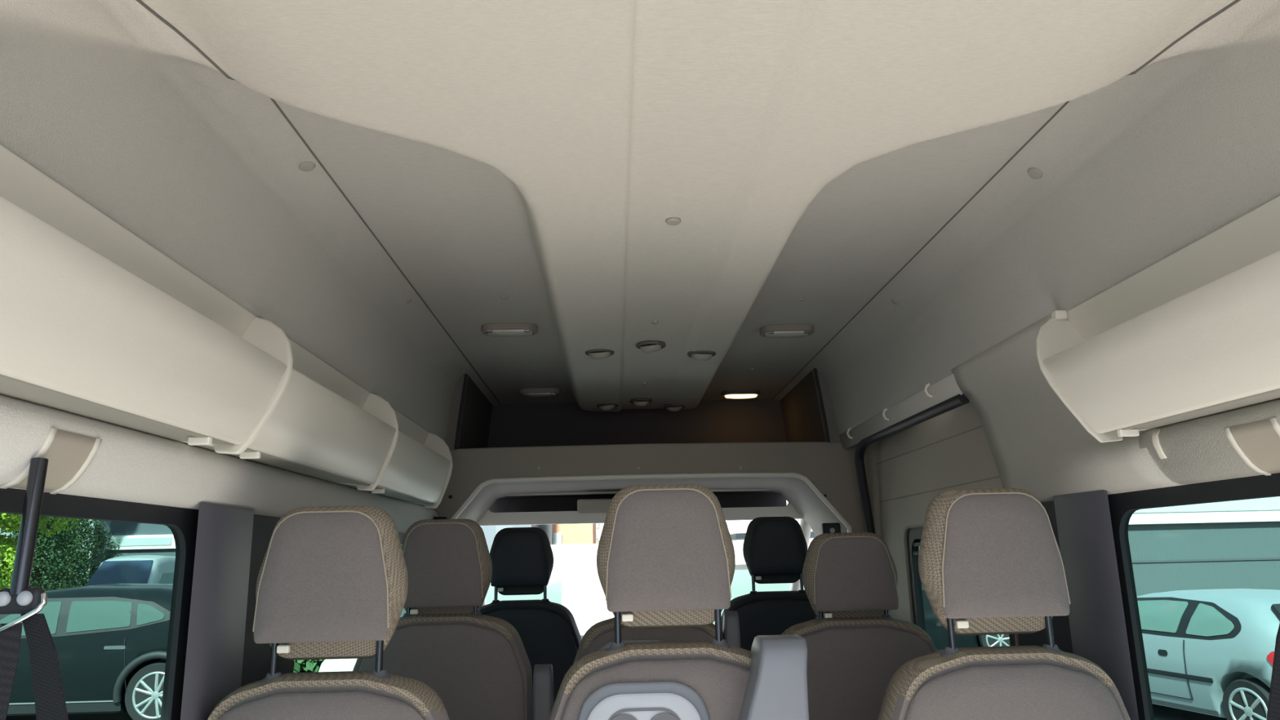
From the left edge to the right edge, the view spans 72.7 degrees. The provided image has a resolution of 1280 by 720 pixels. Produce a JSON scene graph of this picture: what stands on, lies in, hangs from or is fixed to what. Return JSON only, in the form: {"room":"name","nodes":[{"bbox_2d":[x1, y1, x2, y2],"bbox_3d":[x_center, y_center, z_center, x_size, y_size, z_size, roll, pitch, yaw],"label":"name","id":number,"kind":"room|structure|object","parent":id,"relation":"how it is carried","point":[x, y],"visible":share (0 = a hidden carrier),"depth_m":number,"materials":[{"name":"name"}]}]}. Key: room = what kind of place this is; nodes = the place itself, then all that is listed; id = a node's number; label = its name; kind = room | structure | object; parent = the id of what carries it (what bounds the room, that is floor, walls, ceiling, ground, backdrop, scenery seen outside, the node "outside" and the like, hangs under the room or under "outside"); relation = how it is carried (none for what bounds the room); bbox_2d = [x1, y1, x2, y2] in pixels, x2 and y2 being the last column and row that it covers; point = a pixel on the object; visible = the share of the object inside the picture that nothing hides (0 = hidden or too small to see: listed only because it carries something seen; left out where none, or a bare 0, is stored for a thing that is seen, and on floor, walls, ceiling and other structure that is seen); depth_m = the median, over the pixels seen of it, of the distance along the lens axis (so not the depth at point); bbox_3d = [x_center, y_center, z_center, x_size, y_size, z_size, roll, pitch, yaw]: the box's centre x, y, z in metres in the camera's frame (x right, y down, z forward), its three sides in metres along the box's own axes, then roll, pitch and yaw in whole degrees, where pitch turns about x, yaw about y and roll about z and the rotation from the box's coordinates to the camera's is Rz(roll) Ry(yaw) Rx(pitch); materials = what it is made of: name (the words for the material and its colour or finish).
{"room":"vehicle interior","nodes":[
{"label":"vehicle interior","id":0,"kind":"room"},
{"bbox_2d":[0,394,439,533],"bbox_3d":[-0.844,0.993,2.059,0.164,2.012,4.500,-1,-13,-2],"label":"wall","id":1,"kind":"structure","parent":0,"point":[128,464],"depth_m":1.41,"materials":[{"name":"plastic"}]},
{"bbox_2d":[0,457,68,719],"bbox_3d":[-0.694,0.467,1.006,0.181,0.711,0.061,2,-13,-14],"label":"belt","id":2,"kind":"object","parent":1,"relation":"attached to","point":[24,600],"visible":1,"depth_m":1.01,"materials":[{"name":"black fabric"}]},
{"bbox_2d":[0,427,199,719],"bbox_3d":[-0.770,0.335,0.784,0.086,0.627,1.680,-1,-13,-2],"label":"window","id":3,"kind":"structure","parent":1,"relation":"in","point":[182,522],"depth_m":1.37,"materials":[{"name":"black plastic"}]},
{"bbox_2d":[0,144,293,454],"bbox_3d":[-0.696,-0.122,0.900,0.153,0.305,1.639,-1,-13,-2],"label":"luggage rack","id":4,"kind":"object","parent":1,"relation":"attached to","point":[97,322],"visible":1,"depth_m":1.11,"materials":[{"name":"white plastic"}]},
{"bbox_2d":[180,502,253,719],"bbox_3d":[-0.807,0.803,1.568,0.060,1.062,0.262,-1,-13,-2],"label":"trim","id":5,"kind":"structure","parent":1,"relation":"attached to","point":[213,669],"depth_m":1.61,"materials":[{"name":"grey plastic"}]},
{"bbox_2d":[240,514,290,686],"bbox_3d":[-0.839,0.866,1.839,0.065,1.062,0.305,-1,-13,-2],"label":"trim","id":6,"kind":"structure","parent":1,"relation":"attached to","point":[256,656],"depth_m":1.84,"materials":[{"name":"grey plastic"}]},
{"bbox_2d":[183,337,398,490],"bbox_3d":[-0.727,0.127,1.995,0.153,0.306,1.020,-1,-13,-2],"label":"luggage rack","id":7,"kind":"object","parent":1,"relation":"attached to","point":[326,426],"visible":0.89,"depth_m":1.92,"materials":[{"name":"white plastic"}]},
{"bbox_2d":[247,337,395,484],"bbox_3d":[-0.732,0.119,1.997,0.144,0.289,1.020,-1,-13,-2],"label":"tray","id":8,"kind":"object","parent":7,"relation":"on","point":[326,426],"depth_m":1.92,"materials":[{"name":"white plastic"}]},
{"bbox_2d":[289,532,405,672],"bbox_3d":[-0.860,0.806,2.726,0.018,0.570,1.520,-1,-13,-2],"label":"window","id":9,"kind":"structure","parent":1,"relation":"in","point":[401,535],"depth_m":3.12,"materials":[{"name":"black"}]},
{"bbox_2d":[334,408,453,508],"bbox_3d":[-0.750,0.307,2.787,0.153,0.306,1.025,-1,-13,-2],"label":"luggage rack","id":10,"kind":"object","parent":1,"relation":"attached to","point":[419,469],"visible":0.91,"depth_m":2.77,"materials":[{"name":"white plastic"}]},
{"bbox_2d":[377,408,450,503],"bbox_3d":[-0.754,0.299,2.789,0.144,0.289,1.025,-1,-13,-2],"label":"tray","id":11,"kind":"object","parent":10,"relation":"on","point":[418,471],"depth_m":2.77,"materials":[{"name":"white plastic"}]},
{"bbox_2d":[433,516,447,519],"bbox_3d":[-0.814,1.036,3.352,0.118,0.850,0.037,-1,-13,-2],"label":"anchor","id":12,"kind":"object","parent":1,"relation":"attached to","point":[434,517],"visible":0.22,"depth_m":3.44,"materials":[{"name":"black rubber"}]},
{"bbox_2d":[457,376,493,448],"bbox_3d":[-0.773,0.304,4.048,0.075,0.350,0.770,-1,-13,-2],"label":"trim","id":13,"kind":"structure","parent":1,"relation":"attached to","point":[477,409],"depth_m":3.96,"materials":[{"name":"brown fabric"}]},
{"bbox_2d":[404,368,869,613],"bbox_3d":[0.028,0.975,3.492,1.920,1.940,0.062,-1,-13,-2],"label":"trim","id":14,"kind":"structure","parent":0,"point":[829,469],"depth_m":3.60,"materials":[{"name":"beige plastic"}]},
{"bbox_2d":[487,399,786,497],"bbox_3d":[-0.011,0.430,4.431,1.600,0.500,0.030,-1,-13,-2],"label":"overhead storage shelf","id":15,"kind":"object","parent":14,"relation":"attached to","point":[734,420],"depth_m":4.44,"materials":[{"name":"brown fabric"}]},
{"bbox_2d":[481,518,811,606],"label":"window","id":16,"kind":"structure","parent":14,"relation":"in","point":[806,527],"depth_m":4.39,"materials":[{"name":"clear glass"}]},
{"bbox_2d":[456,477,847,537],"bbox_3d":[0.006,0.716,4.069,1.758,0.300,0.990,-1,-13,-2],"label":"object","id":17,"kind":"object","parent":14,"relation":"attached to","point":[490,506],"visible":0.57,"depth_m":4.20,"materials":[{"name":"white plastic"}]},
{"bbox_2d":[821,522,840,533],"bbox_3d":[0.798,1.067,3.391,0.118,0.850,0.037,-1,-13,-2],"label":"anchor","id":18,"kind":"object","parent":14,"relation":"attached to","point":[834,527],"visible":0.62,"depth_m":3.47,"materials":[{"name":"black plastic"}]},
{"bbox_2d":[0,0,1279,441],"bbox_3d":[0.049,-0.135,2.309,1.683,0.342,4.400,-1,-13,-2],"label":"ceiling","id":19,"kind":"structure","parent":0,"point":[917,185],"depth_m":1.54,"materials":[{"name":"grey plastic"}]},
{"bbox_2d":[481,322,537,337],"bbox_3d":[-0.446,-0.100,2.977,0.190,0.033,0.100,-1,-13,-2],"label":"recessed light","id":20,"kind":"object","parent":19,"relation":"in","point":[518,329],"visible":1,"depth_m":2.94,"materials":[{"name":"beige plastic"}]},
{"bbox_2d":[520,387,559,397],"bbox_3d":[-0.472,0.157,4.107,0.190,0.033,0.100,-1,-13,-2],"label":"recessed light","id":21,"kind":"object","parent":19,"relation":"in","point":[544,392],"visible":1,"depth_m":4.07,"materials":[{"name":"beige plastic"}]},
{"bbox_2d":[585,348,614,359],"bbox_3d":[-0.139,-0.021,3.014,0.103,0.044,0.103,-1,-13,-2],"label":"ceiling vent","id":22,"kind":"object","parent":19,"relation":"in","point":[607,353],"visible":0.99,"depth_m":2.98,"materials":[{"name":"grey plastic"}]},
{"bbox_2d":[595,403,617,410],"bbox_3d":[-0.153,0.215,4.057,0.103,0.044,0.103,-1,-13,-2],"label":"ceiling vent","id":23,"kind":"object","parent":19,"relation":"in","point":[604,406],"visible":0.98,"depth_m":4.03,"materials":[{"name":"grey plastic"}]},
{"bbox_2d":[630,397,652,406],"bbox_3d":[0.005,0.194,4.000,0.103,0.044,0.103,-1,-13,-2],"label":"ceiling vent","id":24,"kind":"object","parent":19,"relation":"in","point":[642,402],"visible":1,"depth_m":3.97,"materials":[{"name":"grey plastic"}]},
{"bbox_2d":[635,340,666,352],"bbox_3d":[0.037,-0.044,2.953,0.103,0.044,0.103,-1,-13,-2],"label":"ceiling vent","id":25,"kind":"object","parent":19,"relation":"in","point":[647,346],"visible":1,"depth_m":2.92,"materials":[{"name":"grey plastic"}]},
{"bbox_2d":[663,404,684,411],"bbox_3d":[0.163,0.227,4.139,0.103,0.044,0.103,-1,-13,-2],"label":"ceiling vent","id":26,"kind":"object","parent":19,"relation":"in","point":[670,407],"visible":0.98,"depth_m":4.11,"materials":[{"name":"grey plastic"}]},
{"bbox_2d":[687,350,715,360],"bbox_3d":[0.218,-0.016,3.071,0.103,0.044,0.103,-1,-13,-2],"label":"ceiling vent","id":27,"kind":"object","parent":19,"relation":"in","point":[695,355],"visible":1,"depth_m":3.04,"materials":[{"name":"grey plastic"}]},
{"bbox_2d":[721,389,760,398],"bbox_3d":[0.495,0.170,4.262,0.190,0.033,0.100,-1,-13,-2],"label":"recessed light","id":28,"kind":"object","parent":19,"relation":"in","point":[746,393],"visible":1,"depth_m":4.22,"materials":[{"name":"grey plastic"}]},
{"bbox_2d":[759,324,813,337],"bbox_3d":[0.520,-0.098,3.081,0.190,0.033,0.100,-1,-13,-2],"label":"recessed light","id":29,"kind":"object","parent":19,"relation":"in","point":[771,331],"visible":1,"depth_m":3.04,"materials":[{"name":"beige plastic"}]},
{"bbox_2d":[839,313,1279,502],"bbox_3d":[0.982,0.964,2.117,0.181,2.012,4.500,-1,-13,-2],"label":"wall","id":30,"kind":"structure","parent":0,"point":[1037,446],"depth_m":1.97,"materials":[{"name":"plastic"}]},
{"bbox_2d":[780,369,825,441],"bbox_3d":[0.771,0.280,4.098,0.075,0.350,0.770,-1,-13,-2],"label":"trim","id":31,"kind":"structure","parent":30,"relation":"attached to","point":[800,408],"depth_m":4.01,"materials":[{"name":"brown wood"}]},
{"bbox_2d":[846,426,853,439],"bbox_3d":[0.835,0.290,3.465,0.024,0.052,0.016,-1,-13,-2],"label":"coat hook","id":32,"kind":"object","parent":30,"relation":"attached to","point":[850,428],"visible":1,"depth_m":3.46,"materials":[{"name":"beige plastic"}]},
{"bbox_2d":[881,407,889,421],"bbox_3d":[0.848,0.185,3.003,0.024,0.052,0.016,-1,-13,-2],"label":"coat hook","id":33,"kind":"object","parent":30,"relation":"attached to","point":[886,408],"visible":1,"depth_m":3.00,"materials":[{"name":"beige plastic"}]},
{"bbox_2d":[924,382,932,398],"bbox_3d":[0.859,0.088,2.596,0.024,0.052,0.016,-1,-13,-2],"label":"coat hook","id":34,"kind":"object","parent":30,"relation":"attached to","point":[927,394],"visible":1,"depth_m":2.59,"materials":[{"name":"beige plastic"}]},
{"bbox_2d":[854,393,1018,645],"bbox_3d":[0.956,0.917,2.743,0.143,1.680,1.500,-1,-13,-2],"label":"door","id":35,"kind":"structure","parent":30,"relation":"in","point":[941,447],"depth_m":3.06,"materials":[{"name":"beige plastic"}]},
{"bbox_2d":[1017,501,1073,653],"bbox_3d":[0.994,0.864,2.020,0.060,1.062,0.295,-1,-13,-2],"label":"trim","id":36,"kind":"structure","parent":30,"relation":"attached to","point":[1061,628],"depth_m":2.01,"materials":[{"name":"grey plastic"}]},
{"bbox_2d":[1053,489,1138,719],"bbox_3d":[0.980,0.806,1.762,0.060,1.062,0.242,-1,-13,-2],"label":"trim","id":37,"kind":"structure","parent":30,"relation":"attached to","point":[1096,618],"depth_m":1.80,"materials":[{"name":"grey plastic"}]},
{"bbox_2d":[1035,195,1279,442],"bbox_3d":[0.881,-0.140,0.980,0.153,0.306,1.698,-1,-13,-2],"label":"luggage rack","id":38,"kind":"object","parent":30,"relation":"attached to","point":[1194,333],"visible":1,"depth_m":1.36,"materials":[{"name":"white plastic"}]},
{"bbox_2d":[1107,417,1279,719],"bbox_3d":[0.976,0.324,0.913,0.086,0.627,1.830,-1,-13,-2],"label":"window","id":39,"kind":"structure","parent":30,"relation":"in","point":[1122,506],"depth_m":1.59,"materials":[{"name":"black plastic"}]},
{"bbox_2d":[1266,623,1279,719],"bbox_3d":[0.870,0.501,1.164,0.171,0.718,0.056,-7,-14,22],"label":"belt","id":40,"kind":"object","parent":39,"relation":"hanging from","point":[1273,706],"visible":1,"depth_m":1.16,"materials":[{"name":"black fabric"}]},
{"bbox_3d":[0.088,1.652,1.961,1.860,0.060,4.650,-1,-13,-2],"label":"floor","id":41,"kind":"structure","parent":0,"visible":0},
{"bbox_2d":[207,505,449,719],"bbox_3d":[-0.565,0.946,1.756,0.478,1.256,0.646,-1,-13,-2],"label":"passenger seat","id":42,"kind":"object","parent":41,"relation":"on","point":[332,581],"visible":1,"depth_m":1.55,"materials":[{"name":"beige fabric"}]},
{"bbox_2d":[255,505,408,660],"bbox_3d":[-0.569,0.413,1.620,0.274,0.276,0.112,-1,-13,-2],"label":"headrest cover","id":43,"kind":"object","parent":42,"relation":"on","point":[378,531],"depth_m":1.57,"materials":[{"name":"beige fabric"}]},
{"bbox_2d":[352,519,554,719],"bbox_3d":[-0.522,1.133,2.615,0.562,1.268,0.651,-1,-13,-2],"label":"passenger seat","id":44,"kind":"object","parent":41,"relation":"on","point":[478,664],"visible":0.78,"depth_m":2.39,"materials":[{"name":"beige fabric"}]},
{"bbox_2d":[401,519,492,614],"bbox_3d":[-0.558,0.595,2.481,0.274,0.276,0.112,-1,-13,-2],"label":"headrest cover","id":45,"kind":"object","parent":44,"relation":"on","point":[449,564],"depth_m":2.42,"materials":[{"name":"beige fabric"}]},
{"bbox_2d":[479,527,582,702],"bbox_3d":[-0.457,1.334,3.518,0.468,1.273,0.646,-1,-13,-2],"label":"seat","id":46,"kind":"object","parent":41,"relation":"on","point":[522,558],"visible":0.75,"depth_m":3.30,"materials":[{"name":"grey fabric"}]},
{"bbox_2d":[489,527,553,595],"bbox_3d":[-0.462,0.782,3.385,0.253,0.256,0.112,-1,-13,-2],"label":"headrest cover","id":47,"kind":"object","parent":46,"relation":"on","point":[522,558],"depth_m":3.32,"materials":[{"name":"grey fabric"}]},
{"bbox_2d":[573,610,740,664],"bbox_3d":[0.042,1.131,2.693,0.489,1.283,0.651,-1,-13,-2],"label":"passenger seat","id":48,"kind":"object","parent":41,"relation":"on","point":[600,636],"visible":0.1,"depth_m":2.46,"materials":[{"name":"beige fabric"}]},
{"bbox_2d":[548,484,808,719],"bbox_3d":[0.059,0.929,1.822,0.483,1.290,0.719,-1,-13,-2],"label":"passenger seat","id":49,"kind":"object","parent":41,"relation":"on","point":[666,556],"visible":1,"depth_m":1.64,"materials":[{"name":"beige fabric"}]},
{"bbox_2d":[596,484,735,628],"bbox_3d":[0.051,0.388,1.725,0.274,0.276,0.112,-1,-13,-2],"label":"headrest cover","id":50,"kind":"object","parent":49,"relation":"on","point":[677,611],"depth_m":1.68,"materials":[{"name":"beige fabric"}]},
{"bbox_2d":[721,516,816,651],"bbox_3d":[0.535,1.308,3.552,0.488,1.293,0.646,-1,-13,-2],"label":"seat","id":51,"kind":"object","parent":41,"relation":"on","point":[775,548],"visible":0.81,"depth_m":3.34,"materials":[{"name":"grey fabric"}]},
{"bbox_2d":[742,516,807,583],"bbox_3d":[0.530,0.747,3.422,0.253,0.256,0.112,-1,-13,-2],"label":"headrest cover","id":52,"kind":"object","parent":51,"relation":"on","point":[775,548],"depth_m":3.36,"materials":[{"name":"black fabric"}]},
{"bbox_2d":[781,532,937,719],"bbox_3d":[0.606,1.147,2.647,0.508,1.205,0.646,-1,-13,-2],"label":"passenger seat","id":53,"kind":"object","parent":41,"relation":"on","point":[854,644],"visible":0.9,"depth_m":2.42,"materials":[{"name":"beige fabric"}]},
{"bbox_2d":[802,532,897,617],"bbox_3d":[0.603,0.626,2.507,0.271,0.251,0.112,-1,-13,-2],"label":"headrest cover","id":54,"kind":"object","parent":53,"relation":"on","point":[852,575],"depth_m":2.44,"materials":[{"name":"beige fabric"}]},
{"bbox_2d":[877,488,1130,719],"bbox_3d":[0.681,0.928,1.827,0.478,1.266,0.646,-1,-13,-2],"label":"passenger seat","id":55,"kind":"object","parent":41,"relation":"on","point":[990,562],"visible":1,"depth_m":1.61,"materials":[{"name":"beige fabric"}]},
{"bbox_2d":[918,488,1062,635],"bbox_3d":[0.677,0.390,1.691,0.274,0.276,0.112,-1,-13,-2],"label":"headrest cover","id":56,"kind":"object","parent":55,"relation":"on","point":[946,515],"depth_m":1.64,"materials":[{"name":"beige fabric"}]},
{"label":"outside","id":57,"kind":"structure","parent":0,"visible":0},
{"bbox_2d":[5,585,1226,719],"bbox_3d":[-0.529,7.367,23.958,180.000,0.100,170.000,-1,-13,-2],"label":"ground","id":58,"kind":"structure","parent":57,"point":[1160,712],"depth_m":9.99,"materials":[{"name":"grey asphalt"}]},
{"bbox_2d":[0,512,80,590],"bbox_3d":[-13.618,3.393,18.495,2.991,5.823,3.060,-1,-13,-2],"label":"tree","id":59,"kind":"object","parent":58,"relation":"on","point":[10,525],"visible":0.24,"depth_m":18.28,"materials":[{"name":"green plant"}]},
{"bbox_2d":[1,514,97,590],"bbox_3d":[-17.345,4.670,25.369,2.967,6.534,2.983,5,-14,-27],"label":"tree","id":60,"kind":"object","parent":58,"relation":"on","point":[74,551],"visible":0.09,"depth_m":25.24,"materials":[{"name":"green plant"}]},
{"bbox_2d":[46,516,112,587],"bbox_3d":[-18.538,5.473,28.363,2.881,6.345,2.984,-6,-14,20],"label":"tree","id":61,"kind":"object","parent":58,"relation":"on","point":[84,524],"visible":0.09,"depth_m":28.24,"materials":[{"name":"green plant"}]},
{"bbox_2d":[0,583,173,719],"bbox_3d":[-7.164,3.730,11.168,4.450,1.641,1.928,-1,-13,-2],"label":"car","id":62,"kind":"object","parent":58,"relation":"on","point":[110,640],"visible":0.58,"depth_m":10.34,"materials":[{"name":"black paint"}]},
{"bbox_2d":[84,555,175,586],"bbox_3d":[-13.151,6.233,22.815,1.750,2.171,4.450,0,-13,-7],"label":"car","id":63,"kind":"object","parent":58,"relation":"on","point":[133,569],"visible":0.13,"depth_m":22.04,"materials":[{"name":"grey paint"}]},
{"bbox_2d":[293,659,324,672],"bbox_3d":[-5.389,4.136,13.274,2.972,1.851,1.002,-1,-13,-2],"label":"hedge","id":64,"kind":"object","parent":58,"relation":"on","point":[303,665],"visible":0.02,"depth_m":12.85,"materials":[{"name":"green plant"}]},
{"bbox_2d":[89,520,551,617],"bbox_3d":[-11.458,5.707,35.220,15.200,8.600,10.170,-1,-13,-2],"label":"warehouse","id":65,"kind":"structure","parent":58,"relation":"on","point":[126,539],"depth_m":29.84,"materials":[{"name":"grey"}]},
{"bbox_2d":[318,538,813,671],"bbox_3d":[-0.513,2.887,8.874,5.200,1.972,1.947,-1,-13,0],"label":"van","id":66,"kind":"object","parent":58,"relation":"on","point":[574,584],"visible":0.12,"depth_m":8.16,"materials":[{"name":"white paint"}]},
{"bbox_2d":[551,523,595,544],"bbox_3d":[-2.659,8.003,36.063,1.725,4.100,6.400,-1,-13,-2],"label":"brick building","id":67,"kind":"structure","parent":58,"relation":"on","point":[584,533],"depth_m":33.30,"materials":[{"name":"beige brick"}]},
{"bbox_2d":[921,584,1009,649],"bbox_3d":[4.771,4.506,15.808,4.450,1.641,1.791,-3,-13,6],"label":"car","id":68,"kind":"object","parent":58,"relation":"on","point":[939,635],"visible":0.09,"depth_m":14.80,"materials":[{"name":"black paint"}]},
{"bbox_2d":[725,496,1279,596],"bbox_3d":[12.098,5.618,27.194,20.600,4.174,13.170,-1,-13,-2],"label":"warehouse","id":69,"kind":"structure","parent":58,"relation":"on","point":[1234,544],"depth_m":20.89,"materials":[{"name":"grey"}]},
{"bbox_2d":[1137,588,1279,719],"bbox_3d":[6.185,3.221,9.633,1.664,1.356,3.830,2,-13,-13],"label":"car","id":70,"kind":"object","parent":58,"relation":"on","point":[1207,651],"visible":0.73,"depth_m":8.62,"materials":[{"name":"silver metal"}]},
{"bbox_2d":[1266,651,1274,665],"bbox_3d":[5.841,2.726,7.879,0.034,0.154,0.274,9,-16,-38],"label":"tail lamp","id":71,"kind":"object","parent":70,"relation":"attached to","point":[1270,655],"depth_m":7.97,"materials":[{"name":"red plastic"}]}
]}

